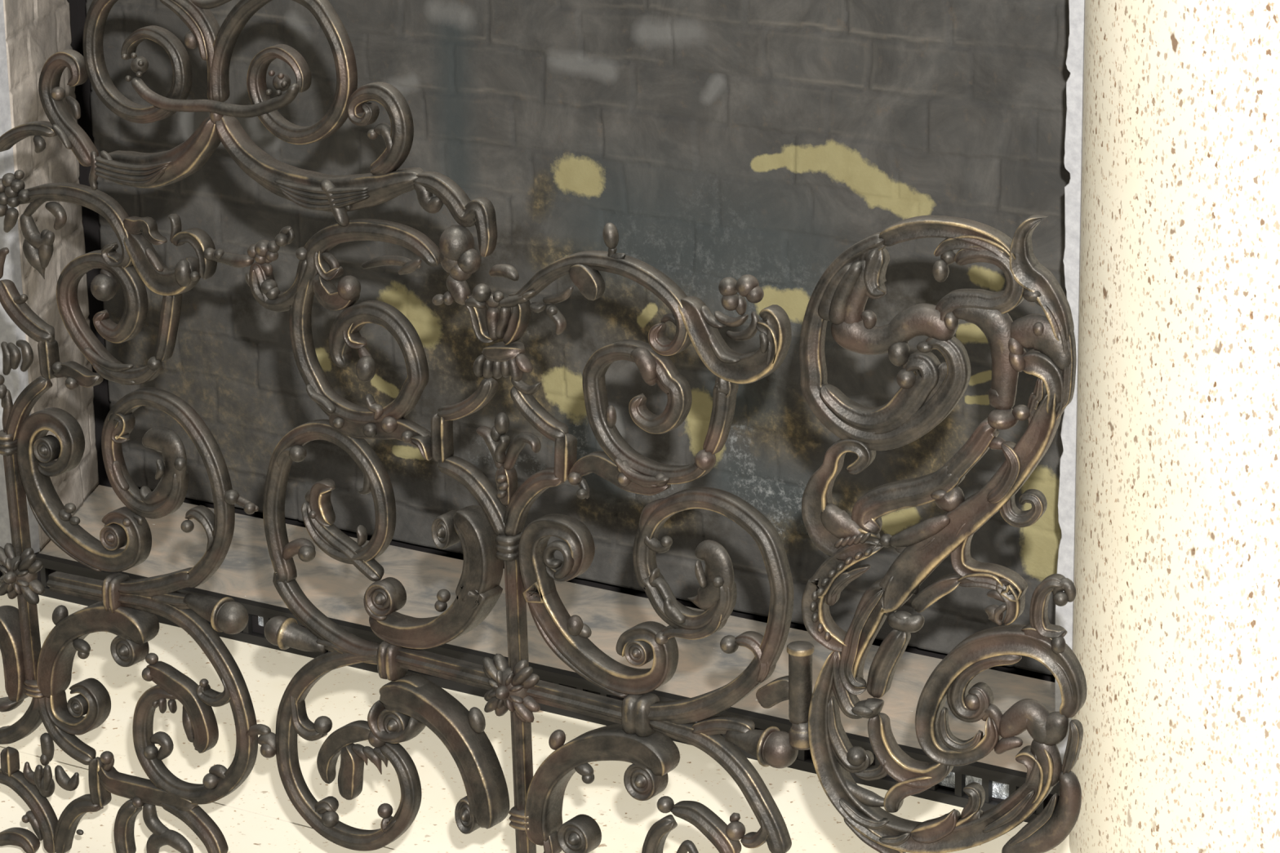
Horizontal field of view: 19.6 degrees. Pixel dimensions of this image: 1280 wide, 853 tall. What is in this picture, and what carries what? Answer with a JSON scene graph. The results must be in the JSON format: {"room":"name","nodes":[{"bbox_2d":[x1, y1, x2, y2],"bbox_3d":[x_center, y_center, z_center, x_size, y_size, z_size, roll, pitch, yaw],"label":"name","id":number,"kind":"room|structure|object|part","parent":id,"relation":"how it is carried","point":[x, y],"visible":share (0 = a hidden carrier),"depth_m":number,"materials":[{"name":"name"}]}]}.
{"room":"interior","nodes":[
{"label":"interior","id":0,"kind":"room"},
{"bbox_2d":[3,0,98,550],"bbox_3d":[-0.727,-0.324,4.501,0.026,0.908,0.276,1,17,7],"label":"window reveal","id":1,"kind":"structure","parent":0,"point":[35,30],"depth_m":4.51,"materials":[{"name":"stone"}]},
{"bbox_2d":[0,0,39,553],"bbox_3d":[-0.822,-0.296,4.414,0.195,0.909,0.016,10,20,32],"label":"trim","id":2,"kind":"structure","parent":1,"relation":"attached to","point":[17,380],"depth_m":4.40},
{"bbox_2d":[0,593,1070,852],"bbox_3d":[-0.781,0.492,3.618,5.000,0.030,2.245,10,20,32],"label":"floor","id":3,"kind":"structure","parent":0,"point":[346,695],"depth_m":3.91,"materials":[{"name":"beige stone"}]},
{"bbox_2d":[34,552,148,606],"bbox_3d":[-0.651,0.189,4.450,0.180,0.055,0.019,10,20,32],"label":"floor vent","id":4,"kind":"object","parent":3,"relation":"in","point":[51,564],"depth_m":4.47,"materials":[{"name":"black metal"}]},
{"bbox_2d":[177,587,323,658],"bbox_3d":[-0.449,0.225,4.322,0.215,0.055,0.019,10,20,32],"label":"floor vent","id":5,"kind":"object","parent":3,"relation":"in","point":[259,613],"depth_m":4.32,"materials":[{"name":"black metal"}]},
{"bbox_3d":[-0.434,0.226,4.319,0.026,0.016,0.002,10,20,32],"label":"backing plate","id":6,"kind":"part","parent":5,"relation":"part of","materials":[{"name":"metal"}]},
{"bbox_2d":[328,617,383,643],"bbox_3d":[-0.319,0.231,4.233,0.078,0.018,0.019,10,20,32],"label":"floor vent","id":7,"kind":"object","parent":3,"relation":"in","point":[363,632],"depth_m":4.23,"materials":[{"name":"black metal"}]},
{"bbox_2d":[405,669,488,697],"bbox_3d":[-0.212,0.287,4.177,0.114,0.013,0.019,10,20,32],"label":"floor vent","id":8,"kind":"object","parent":3,"relation":"in","point":[443,683],"depth_m":4.17,"materials":[{"name":"black metal"}]},
{"bbox_2d":[419,643,494,665],"bbox_3d":[-0.200,0.251,4.157,0.103,0.016,0.019,10,20,32],"label":"floor vent","id":9,"kind":"object","parent":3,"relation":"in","point":[468,655],"depth_m":4.15,"materials":[{"name":"black metal"}]},
{"bbox_2d":[0,0,1087,852],"bbox_3d":[-0.157,0.082,3.280,1.189,0.931,0.069,9,20,30],"label":"iron railing","id":10,"kind":"object","parent":3,"relation":"on","point":[490,534],"visible":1,"depth_m":3.25,"materials":[{"name":"brown metal"}]},
{"bbox_3d":[-0.607,-0.013,3.560,0.012,0.048,0.010,10,20,32],"label":"stem","id":11,"kind":"part","parent":10,"relation":"part of","materials":[{"name":"brown metal"}]},
{"bbox_3d":[-0.627,0.333,3.684,0.013,0.031,0.015,10,20,32],"label":"stem","id":12,"kind":"part","parent":10,"relation":"part of","materials":[{"name":"brown metal"}]},
{"bbox_3d":[-0.583,-0.122,3.504,0.006,0.007,0.007,7,19,25],"label":"knob","id":13,"kind":"part","parent":10,"relation":"part of","materials":[{"name":"brown metal"}]},
{"bbox_3d":[-0.610,0.390,3.686,0.008,0.008,0.009,10,20,32],"label":"knob","id":14,"kind":"part","parent":10,"relation":"part of","materials":[{"name":"brown metal"}]},
{"bbox_3d":[-0.583,-0.108,3.513,0.067,0.056,0.016,10,20,32],"label":"stem","id":15,"kind":"part","parent":10,"relation":"part of","materials":[{"name":"brown metal"}]},
{"bbox_3d":[-0.586,-0.017,3.544,0.058,0.072,0.016,10,20,32],"label":"stem","id":16,"kind":"part","parent":10,"relation":"part of","materials":[{"name":"brown metal"}]},
{"bbox_3d":[-0.610,0.383,3.688,0.076,0.077,0.016,10,20,32],"label":"stem","id":17,"kind":"part","parent":10,"relation":"part of","materials":[{"name":"brown metal"}]},
{"bbox_3d":[-0.586,0.328,3.649,0.009,0.013,0.010,10,20,32],"label":"knob","id":18,"kind":"part","parent":10,"relation":"part of","materials":[{"name":"brown metal"}]},
{"bbox_3d":[-0.583,0.316,3.648,0.014,0.030,0.013,10,20,32],"label":"stem","id":19,"kind":"part","parent":10,"relation":"part of","materials":[{"name":"brown metal"}]},
{"bbox_3d":[-0.561,-0.065,3.512,0.016,0.041,0.015,10,20,32],"label":"stem","id":20,"kind":"part","parent":10,"relation":"part of","materials":[{"name":"brown metal"}]},
{"bbox_3d":[-0.549,-0.056,3.502,0.011,0.011,0.012,10,20,32],"label":"knob","id":21,"kind":"part","parent":10,"relation":"part of","materials":[{"name":"brown metal"}]},
{"bbox_3d":[-0.536,-0.306,3.413,0.013,0.013,0.014,10,20,32],"label":"knob","id":22,"kind":"part","parent":10,"relation":"part of","materials":[{"name":"brown metal"}]},
{"bbox_3d":[-0.554,0.080,3.558,0.094,0.109,0.012,10,20,32],"label":"stem","id":23,"kind":"part","parent":10,"relation":"part of","materials":[{"name":"brown metal"}]},
{"bbox_3d":[-0.562,0.293,3.626,0.068,0.069,0.016,10,20,32],"label":"stem","id":24,"kind":"part","parent":10,"relation":"part of","materials":[{"name":"brown metal"}]},
{"bbox_3d":[-0.536,-0.041,3.497,0.013,0.013,0.014,10,20,32],"label":"knob","id":25,"kind":"part","parent":10,"relation":"part of","materials":[{"name":"brown metal"}]},
{"bbox_3d":[-0.532,0.156,3.562,0.088,0.019,0.016,10,20,32],"label":"rail","id":26,"kind":"part","parent":10,"relation":"part of","materials":[{"name":"brown metal"}]},
{"bbox_3d":[-0.554,0.394,3.653,0.065,0.071,0.016,10,20,32],"label":"stem","id":27,"kind":"part","parent":10,"relation":"part of","materials":[{"name":"brown metal"}]},
{"bbox_3d":[-0.551,0.399,3.647,0.008,0.006,0.006,10,20,32],"label":"knob","id":28,"kind":"part","parent":10,"relation":"part of","materials":[{"name":"brown metal"}]},
{"bbox_3d":[-0.529,0.347,3.621,0.017,0.051,0.015,10,20,32],"label":"stem","id":29,"kind":"part","parent":10,"relation":"part of","materials":[{"name":"brown metal"}]},
{"bbox_3d":[-0.498,-0.130,3.442,0.024,0.026,0.026,10,20,32],"label":"knob","id":30,"kind":"part","parent":10,"relation":"part of","materials":[{"name":"brown metal"}]},
{"bbox_3d":[-0.518,0.322,3.599,0.013,0.013,0.014,10,20,32],"label":"knob","id":31,"kind":"part","parent":10,"relation":"part of","materials":[{"name":"brown metal"}]},
{"bbox_3d":[-0.484,0.090,3.503,0.009,0.009,0.010,10,20,32],"label":"knob","id":32,"kind":"part","parent":10,"relation":"part of","materials":[{"name":"brown metal"}]},
{"bbox_3d":[-0.486,0.364,3.591,0.012,0.012,0.013,10,20,32],"label":"knob","id":33,"kind":"part","parent":10,"relation":"part of","materials":[{"name":"brown metal"}]},
{"bbox_3d":[-0.452,-0.327,3.348,0.016,0.016,0.017,10,20,32],"label":"knob","id":34,"kind":"part","parent":10,"relation":"part of","materials":[{"name":"brown metal"}]},
{"bbox_3d":[-0.469,0.236,3.538,0.014,0.014,0.015,10,20,32],"label":"knob","id":35,"kind":"part","parent":10,"relation":"part of","materials":[{"name":"brown metal"}]},
{"bbox_3d":[-0.470,0.313,3.564,0.014,0.014,0.015,10,20,32],"label":"knob","id":36,"kind":"part","parent":10,"relation":"part of","materials":[{"name":"brown metal"}]},
{"bbox_3d":[-0.465,0.221,3.531,0.013,0.011,0.012,10,20,32],"label":"knob","id":37,"kind":"part","parent":10,"relation":"part of","materials":[{"name":"brown metal"}]},
{"bbox_3d":[-0.449,-0.058,3.431,0.013,0.013,0.014,10,20,32],"label":"knob","id":38,"kind":"part","parent":10,"relation":"part of","materials":[{"name":"brown metal"}]},
{"bbox_3d":[-0.427,0.035,3.446,0.011,0.013,0.012,10,20,32],"label":"knob","id":39,"kind":"part","parent":10,"relation":"part of","materials":[{"name":"brown metal"}]},
{"bbox_3d":[-0.416,-0.140,3.377,0.016,0.026,0.017,10,20,32],"label":"knob","id":40,"kind":"part","parent":10,"relation":"part of","materials":[{"name":"brown metal"}]},
{"bbox_3d":[-0.422,0.093,3.461,0.012,0.012,0.013,10,20,32],"label":"knob","id":41,"kind":"part","parent":10,"relation":"part of","materials":[{"name":"brown metal"}]},
{"bbox_3d":[-0.400,-0.345,3.306,0.014,0.017,0.015,10,20,32],"label":"knob","id":42,"kind":"part","parent":10,"relation":"part of","materials":[{"name":"brown metal"}]},
{"bbox_3d":[-0.412,0.242,3.501,0.008,0.008,0.009,10,20,32],"label":"knob","id":43,"kind":"part","parent":10,"relation":"part of","materials":[{"name":"brown metal"}]},
{"bbox_3d":[-0.408,0.338,3.529,0.016,0.016,0.017,10,20,32],"label":"knob","id":44,"kind":"part","parent":10,"relation":"part of","materials":[{"name":"brown metal"}]},
{"bbox_3d":[-0.377,0.065,3.420,0.014,0.014,0.015,10,20,32],"label":"knob","id":45,"kind":"part","parent":10,"relation":"part of","materials":[{"name":"brown metal"}]},
{"bbox_3d":[-0.372,-0.151,3.353,0.055,0.013,0.012,10,20,32],"label":"stem","id":46,"kind":"part","parent":10,"relation":"part of","materials":[{"name":"brown metal"}]},
{"bbox_3d":[-0.369,0.069,3.421,0.042,0.015,0.008,10,20,32],"label":"stem","id":47,"kind":"part","parent":10,"relation":"part of","materials":[{"name":"brown metal"}]},
{"bbox_3d":[-0.359,0.075,3.411,0.011,0.011,0.012,10,20,32],"label":"knob","id":48,"kind":"part","parent":10,"relation":"part of","materials":[{"name":"brown metal"}]},
{"bbox_3d":[-0.348,0.296,3.479,0.024,0.019,0.016,10,20,32],"label":"knob","id":49,"kind":"part","parent":10,"relation":"part of","materials":[{"name":"brown metal"}]},
{"bbox_3d":[-0.348,0.303,3.476,0.016,0.016,0.017,10,20,32],"label":"knob","id":50,"kind":"part","parent":10,"relation":"part of","materials":[{"name":"brown metal"}]},
{"bbox_3d":[-0.333,-0.125,3.330,0.015,0.015,0.016,10,20,32],"label":"knob","id":51,"kind":"part","parent":10,"relation":"part of","materials":[{"name":"brown metal"}]},
{"bbox_3d":[-0.330,-0.120,3.329,0.013,0.013,0.014,10,20,32],"label":"knob","id":52,"kind":"part","parent":10,"relation":"part of","materials":[{"name":"brown metal"}]},
{"bbox_3d":[-0.315,-0.303,3.261,0.016,0.016,0.017,10,20,32],"label":"knob","id":53,"kind":"part","parent":10,"relation":"part of","materials":[{"name":"brown metal"}]},
{"bbox_3d":[-0.310,0.024,3.361,0.016,0.016,0.017,10,20,32],"label":"knob","id":54,"kind":"part","parent":10,"relation":"part of","materials":[{"name":"brown metal"}]},
{"bbox_3d":[-0.304,0.116,3.386,0.016,0.016,0.017,10,20,32],"label":"knob","id":55,"kind":"part","parent":10,"relation":"part of","materials":[{"name":"brown metal"}]},
{"bbox_3d":[-0.297,0.080,3.370,0.008,0.008,0.009,10,20,32],"label":"knob","id":56,"kind":"part","parent":10,"relation":"part of","materials":[{"name":"brown metal"}]},
{"bbox_3d":[-0.293,0.276,3.429,0.017,0.017,0.018,10,20,32],"label":"knob","id":57,"kind":"part","parent":10,"relation":"part of","materials":[{"name":"brown metal"}]},
{"bbox_3d":[-0.289,0.366,3.455,0.016,0.016,0.017,10,20,32],"label":"knob","id":58,"kind":"part","parent":10,"relation":"part of","materials":[{"name":"brown metal"}]},
{"bbox_3d":[-0.270,-0.003,3.321,0.010,0.010,0.011,10,20,32],"label":"knob","id":59,"kind":"part","parent":10,"relation":"part of","materials":[{"name":"brown metal"}]},
{"bbox_3d":[-0.268,0.104,3.362,0.080,0.064,0.016,10,20,32],"label":"stem","id":60,"kind":"part","parent":10,"relation":"part of","materials":[{"name":"brown metal"}]},
{"bbox_3d":[-0.257,-0.123,3.278,0.021,0.023,0.022,10,20,32],"label":"knob","id":61,"kind":"part","parent":10,"relation":"part of","materials":[{"name":"brown metal"}]},
{"bbox_3d":[-0.244,-0.064,3.293,0.014,0.016,0.009,10,20,32],"label":"stem","id":62,"kind":"part","parent":10,"relation":"part of","materials":[{"name":"brown metal"}]},
{"bbox_3d":[-0.243,-0.051,3.286,0.018,0.024,0.019,10,20,32],"label":"knob","id":63,"kind":"part","parent":10,"relation":"part of","materials":[{"name":"brown metal"}]},
{"bbox_3d":[-0.240,0.003,3.302,0.013,0.013,0.014,10,20,32],"label":"knob","id":64,"kind":"part","parent":10,"relation":"part of","materials":[{"name":"brown metal"}]},
{"bbox_3d":[-0.232,-0.254,3.219,0.009,0.009,0.010,10,20,32],"label":"knob","id":65,"kind":"part","parent":10,"relation":"part of","materials":[{"name":"brown metal"}]},
{"bbox_3d":[-0.240,0.285,3.396,0.018,0.018,0.019,10,20,32],"label":"knob","id":66,"kind":"part","parent":10,"relation":"part of","materials":[{"name":"brown metal"}]},
{"bbox_3d":[-0.235,0.354,3.414,0.014,0.014,0.015,10,20,32],"label":"knob","id":67,"kind":"part","parent":10,"relation":"part of","materials":[{"name":"brown metal"}]},
{"bbox_3d":[-0.222,-0.002,3.288,0.015,0.015,0.016,10,20,32],"label":"knob","id":68,"kind":"part","parent":10,"relation":"part of","materials":[{"name":"brown metal"}]},
{"bbox_3d":[-0.206,0.009,3.280,0.011,0.011,0.012,10,20,32],"label":"knob","id":69,"kind":"part","parent":10,"relation":"part of","materials":[{"name":"brown metal"}]},
{"bbox_3d":[-0.175,0.010,3.269,0.015,0.046,0.015,10,20,32],"label":"stem","id":70,"kind":"part","parent":10,"relation":"part of","materials":[{"name":"brown metal"}]},
{"bbox_3d":[-0.152,-0.024,3.242,0.061,0.046,0.016,10,20,32],"label":"stem","id":71,"kind":"part","parent":10,"relation":"part of","materials":[{"name":"brown metal"}]},
{"bbox_3d":[-0.146,0.062,3.265,0.075,0.064,0.016,10,20,32],"label":"stem","id":72,"kind":"part","parent":10,"relation":"part of","materials":[{"name":"brown metal"}]},
{"bbox_3d":[-0.136,-0.115,3.186,0.016,0.016,0.017,10,20,32],"label":"knob","id":73,"kind":"part","parent":10,"relation":"part of","materials":[{"name":"brown metal"}]},
{"bbox_3d":[-0.133,-0.033,3.225,0.013,0.020,0.007,10,20,32],"label":"stem","id":74,"kind":"part","parent":10,"relation":"part of","materials":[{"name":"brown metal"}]},
{"bbox_3d":[-0.122,-0.112,3.188,0.009,0.009,0.010,10,20,32],"label":"knob","id":75,"kind":"part","parent":10,"relation":"part of","materials":[{"name":"brown metal"}]},
{"bbox_3d":[-0.121,0.059,3.236,0.009,0.008,0.008,10,20,32],"label":"knob","id":76,"kind":"part","parent":10,"relation":"part of","materials":[{"name":"brown metal"}]},
{"bbox_3d":[-0.121,0.046,3.232,0.009,0.008,0.008,10,20,32],"label":"knob","id":77,"kind":"part","parent":10,"relation":"part of","materials":[{"name":"brown metal"}]},
{"bbox_3d":[-0.119,0.052,3.233,0.009,0.008,0.008,10,20,32],"label":"knob","id":78,"kind":"part","parent":10,"relation":"part of","materials":[{"name":"brown metal"}]},
{"bbox_3d":[-0.117,0.051,3.241,0.014,0.038,0.016,10,20,32],"label":"stem","id":79,"kind":"part","parent":10,"relation":"part of","materials":[{"name":"brown metal"}]},
{"bbox_3d":[-0.111,0.231,3.294,0.271,0.024,0.016,10,20,32],"label":"rail","id":80,"kind":"part","parent":10,"relation":"part of","materials":[{"name":"brown metal"}]},
{"bbox_3d":[-0.093,0.067,3.230,0.064,0.070,0.016,10,20,32],"label":"stem","id":81,"kind":"part","parent":10,"relation":"part of","materials":[{"name":"brown metal"}]},
{"bbox_3d":[-0.087,-0.011,3.201,0.057,0.044,0.016,10,20,32],"label":"stem","id":82,"kind":"part","parent":10,"relation":"part of","materials":[{"name":"brown metal"}]},
{"bbox_3d":[-0.075,-0.099,3.159,0.008,0.008,0.009,10,20,32],"label":"knob","id":83,"kind":"part","parent":10,"relation":"part of","materials":[{"name":"brown metal"}]},
{"bbox_3d":[-0.065,0.026,3.197,0.017,0.043,0.015,10,20,32],"label":"stem","id":84,"kind":"part","parent":10,"relation":"part of","materials":[{"name":"brown metal"}]},
{"bbox_3d":[-0.056,0.045,3.189,0.012,0.012,0.013,10,20,32],"label":"knob","id":85,"kind":"part","parent":10,"relation":"part of","materials":[{"name":"brown metal"}]},
{"bbox_3d":[-0.056,0.173,3.243,0.107,0.116,0.012,10,20,32],"label":"stem","id":86,"kind":"part","parent":10,"relation":"part of","materials":[{"name":"brown metal"}]},
{"bbox_3d":[-0.050,0.058,3.189,0.009,0.009,0.010,10,20,32],"label":"knob","id":87,"kind":"part","parent":10,"relation":"part of","materials":[{"name":"brown metal"}]},
{"bbox_3d":[-0.024,-0.145,3.114,0.008,0.014,0.007,10,20,32],"label":"stem","id":88,"kind":"part","parent":10,"relation":"part of","materials":[{"name":"brown metal"}]},
{"bbox_3d":[-0.013,0.044,3.159,0.013,0.013,0.014,10,20,32],"label":"knob","id":89,"kind":"part","parent":10,"relation":"part of","materials":[{"name":"brown metal"}]},
{"bbox_3d":[0.008,-0.047,3.118,0.016,0.026,0.016,10,20,32],"label":"knob","id":90,"kind":"part","parent":10,"relation":"part of","materials":[{"name":"brown metal"}]},
{"bbox_3d":[0.018,0.045,3.138,0.012,0.012,0.013,10,20,32],"label":"knob","id":91,"kind":"part","parent":10,"relation":"part of","materials":[{"name":"brown metal"}]},
{"bbox_3d":[0.019,0.182,3.183,0.012,0.012,0.013,10,20,32],"label":"knob","id":92,"kind":"part","parent":10,"relation":"part of","materials":[{"name":"brown metal"}]},
{"bbox_3d":[0.022,0.329,3.228,0.015,0.015,0.016,10,20,32],"label":"knob","id":93,"kind":"part","parent":10,"relation":"part of","materials":[{"name":"brown metal"}]},
{"bbox_3d":[0.023,0.098,3.154,0.010,0.010,0.011,10,20,32],"label":"knob","id":94,"kind":"part","parent":10,"relation":"part of","materials":[{"name":"brown metal"}]},
{"bbox_3d":[0.044,0.168,3.167,0.067,0.045,0.016,10,20,32],"label":"stem","id":95,"kind":"part","parent":10,"relation":"part of","materials":[{"name":"brown metal"}]},
{"bbox_3d":[0.055,0.028,3.109,0.018,0.018,0.019,10,20,32],"label":"knob","id":96,"kind":"part","parent":10,"relation":"part of","materials":[{"name":"brown metal"}]},
{"bbox_3d":[0.066,0.131,3.130,0.009,0.009,0.010,10,20,32],"label":"knob","id":97,"kind":"part","parent":10,"relation":"part of","materials":[{"name":"brown metal"}]},
{"bbox_3d":[0.076,0.185,3.145,0.016,0.016,0.017,10,20,32],"label":"knob","id":98,"kind":"part","parent":10,"relation":"part of","materials":[{"name":"brown metal"}]},
{"bbox_3d":[0.082,0.348,3.192,0.017,0.017,0.018,10,20,32],"label":"knob","id":99,"kind":"part","parent":10,"relation":"part of","materials":[{"name":"brown metal"}]},
{"bbox_3d":[0.182,0.277,3.110,0.017,0.017,0.018,10,20,32],"label":"knob","id":100,"kind":"part","parent":10,"relation":"part of","materials":[{"name":"brown metal"}]},
{"bbox_3d":[0.185,0.237,3.084,0.018,0.008,0.009,10,20,32],"label":"knob","id":101,"kind":"part","parent":10,"relation":"part of","materials":[{"name":"brown metal"}]},
{"bbox_3d":[0.202,0.094,3.043,0.011,0.011,0.012,10,20,32],"label":"knob","id":102,"kind":"part","parent":10,"relation":"part of","materials":[{"name":"brown metal"}]},
{"bbox_3d":[0.206,0.196,3.079,0.035,0.065,0.018,6,18,23],"label":"stem","id":103,"kind":"part","parent":10,"relation":"part of","materials":[{"name":"brown metal"}]},
{"bbox_3d":[0.207,0.138,3.060,0.017,0.040,0.018,6,18,23],"label":"stem","id":104,"kind":"part","parent":10,"relation":"part of","materials":[{"name":"brown metal"}]},
{"bbox_3d":[0.216,0.158,3.057,0.018,0.011,0.012,10,20,32],"label":"knob","id":105,"kind":"part","parent":10,"relation":"part of","materials":[{"name":"brown metal"}]},
{"bbox_3d":[0.215,-0.039,2.996,0.017,0.017,0.018,10,20,32],"label":"knob","id":106,"kind":"part","parent":10,"relation":"part of","materials":[{"name":"brown metal"}]},
{"bbox_3d":[0.225,0.271,3.093,0.072,0.060,0.017,6,18,23],"label":"stem","id":107,"kind":"part","parent":10,"relation":"part of","materials":[{"name":"brown metal"}]},
{"bbox_3d":[0.229,-0.064,2.982,0.013,0.009,0.010,10,20,32],"label":"knob","id":108,"kind":"part","parent":10,"relation":"part of","materials":[{"name":"brown metal"}]},
{"bbox_3d":[0.244,0.137,3.043,0.043,0.035,0.015,6,18,23],"label":"stem","id":109,"kind":"part","parent":10,"relation":"part of","materials":[{"name":"brown metal"}]},
{"bbox_3d":[0.243,0.055,3.013,0.015,0.010,0.010,10,20,32],"label":"knob","id":110,"kind":"part","parent":10,"relation":"part of","materials":[{"name":"brown metal"}]},
{"bbox_3d":[0.249,-0.085,2.966,0.012,0.017,0.013,10,20,32],"label":"knob","id":111,"kind":"part","parent":10,"relation":"part of","materials":[{"name":"brown metal"}]},
{"bbox_3d":[0.267,0.019,2.995,0.045,0.056,0.018,6,18,23],"label":"stem","id":112,"kind":"part","parent":10,"relation":"part of","materials":[{"name":"brown metal"}]},
{"bbox_3d":[0.275,0.226,3.052,0.015,0.015,0.016,10,20,32],"label":"knob","id":113,"kind":"part","parent":10,"relation":"part of","materials":[{"name":"brown metal"}]},
{"bbox_3d":[0.299,-0.063,2.950,0.013,0.018,0.013,10,20,32],"label":"knob","id":114,"kind":"part","parent":10,"relation":"part of","materials":[{"name":"brown metal"}]},
{"bbox_3d":[0.300,-0.053,2.953,0.014,0.020,0.014,10,20,32],"label":"knob","id":115,"kind":"part","parent":10,"relation":"part of","materials":[{"name":"brown metal"}]},
{"bbox_3d":[0.305,-0.011,2.964,0.015,0.013,0.014,10,20,32],"label":"knob","id":116,"kind":"part","parent":10,"relation":"part of","materials":[{"name":"brown metal"}]},
{"bbox_3d":[0.310,-0.104,2.932,0.016,0.011,0.012,10,20,32],"label":"knob","id":117,"kind":"part","parent":10,"relation":"part of","materials":[{"name":"brown metal"}]},
{"bbox_3d":[0.340,0.139,2.995,0.012,0.012,0.013,10,20,32],"label":"knob","id":118,"kind":"part","parent":10,"relation":"part of","materials":[{"name":"brown metal"}]},
{"bbox_2d":[528,662,625,700],"bbox_3d":[-0.064,0.277,4.071,0.127,0.021,0.019,10,20,32],"label":"floor vent","id":119,"kind":"object","parent":3,"relation":"in","point":[550,674],"depth_m":4.08,"materials":[{"name":"black metal"}]},
{"bbox_2d":[538,702,618,725],"bbox_3d":[-0.062,0.316,4.082,0.105,0.008,0.019,10,20,32],"label":"floor vent","id":120,"kind":"object","parent":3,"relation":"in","point":[544,708],"depth_m":4.08,"materials":[{"name":"black metal"}]},
{"bbox_2d":[712,706,791,733],"bbox_3d":[0.124,0.310,3.951,0.098,0.019,0.019,10,20,32],"label":"floor vent","id":121,"kind":"object","parent":3,"relation":"in","point":[762,722],"depth_m":3.94,"materials":[{"name":"black metal"}]},
{"bbox_2d":[787,749,816,773],"bbox_3d":[0.177,0.350,3.928,0.034,0.026,0.019,10,20,32],"label":"floor vent","id":122,"kind":"object","parent":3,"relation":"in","point":[803,762],"depth_m":3.93,"materials":[{"name":"black metal"}]},
{"bbox_2d":[845,732,879,765],"bbox_3d":[0.238,0.336,3.881,0.040,0.030,0.019,10,20,32],"label":"floor vent","id":123,"kind":"object","parent":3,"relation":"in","point":[864,742],"depth_m":3.88,"materials":[{"name":"black metal"}]},
{"bbox_2d":[849,772,896,790],"bbox_3d":[0.249,0.366,3.883,0.055,0.018,0.019,10,20,32],"label":"floor vent","id":124,"kind":"object","parent":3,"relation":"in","point":[886,782],"depth_m":3.88,"materials":[{"name":"black metal"}]},
{"bbox_2d":[897,744,933,762],"bbox_3d":[0.291,0.337,3.844,0.042,0.013,0.019,10,20,32],"label":"floor vent","id":125,"kind":"object","parent":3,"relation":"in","point":[918,754],"depth_m":3.84,"materials":[{"name":"black metal"}]},
{"bbox_2d":[911,761,1026,812],"bbox_3d":[0.343,0.366,3.818,0.134,0.054,0.019,10,20,32],"label":"floor vent","id":126,"kind":"object","parent":3,"relation":"in","point":[999,784],"depth_m":3.81,"materials":[{"name":"black metal"}]},
{"bbox_3d":[0.337,0.366,3.829,0.141,0.022,0.002,10,20,32],"label":"backing plate","id":127,"kind":"part","parent":126,"relation":"part of","materials":[{"name":"metal"}]},
{"bbox_2d":[1023,782,1059,822],"bbox_3d":[0.413,0.379,3.773,0.039,0.052,0.019,10,20,32],"label":"floor vent","id":128,"kind":"object","parent":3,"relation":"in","point":[1055,788],"depth_m":3.77,"materials":[{"name":"black metal"}]},
{"bbox_2d":[1069,0,1279,852],"bbox_3d":[0.632,-0.390,3.462,0.430,1.700,0.430,10,20,32],"label":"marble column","id":129,"kind":"structure","parent":3,"relation":"on","point":[1176,635],"depth_m":3.43,"materials":[{"name":"beige stone"}]},
{"bbox_2d":[1054,0,1084,764],"bbox_3d":[0.502,-0.068,3.597,0.202,0.910,0.020,10,20,32],"label":"trim","id":130,"kind":"structure","parent":129,"relation":"attached to","point":[1073,158],"depth_m":3.61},
{"bbox_2d":[37,484,1054,773],"bbox_3d":[-0.030,0.241,4.196,1.793,0.012,0.243,10,20,32],"label":"window sill","id":131,"kind":"structure","parent":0,"point":[336,588],"depth_m":4.28,"materials":[{"name":"white stone"}]},
{"bbox_2d":[67,0,1054,682],"bbox_3d":[-0.033,-0.186,4.098,1.819,0.960,0.315,10,20,32],"label":"window frame","id":132,"kind":"structure","parent":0,"point":[91,222],"depth_m":4.66,"materials":[{"name":"black"}]},
{"bbox_2d":[85,0,1070,675],"bbox_3d":[-0.090,-0.260,4.251,1.399,0.905,0.028,10,20,32],"label":"window pane","id":133,"kind":"structure","parent":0,"point":[766,140],"depth_m":4.19,"materials":[{"name":"glass"}]}
]}

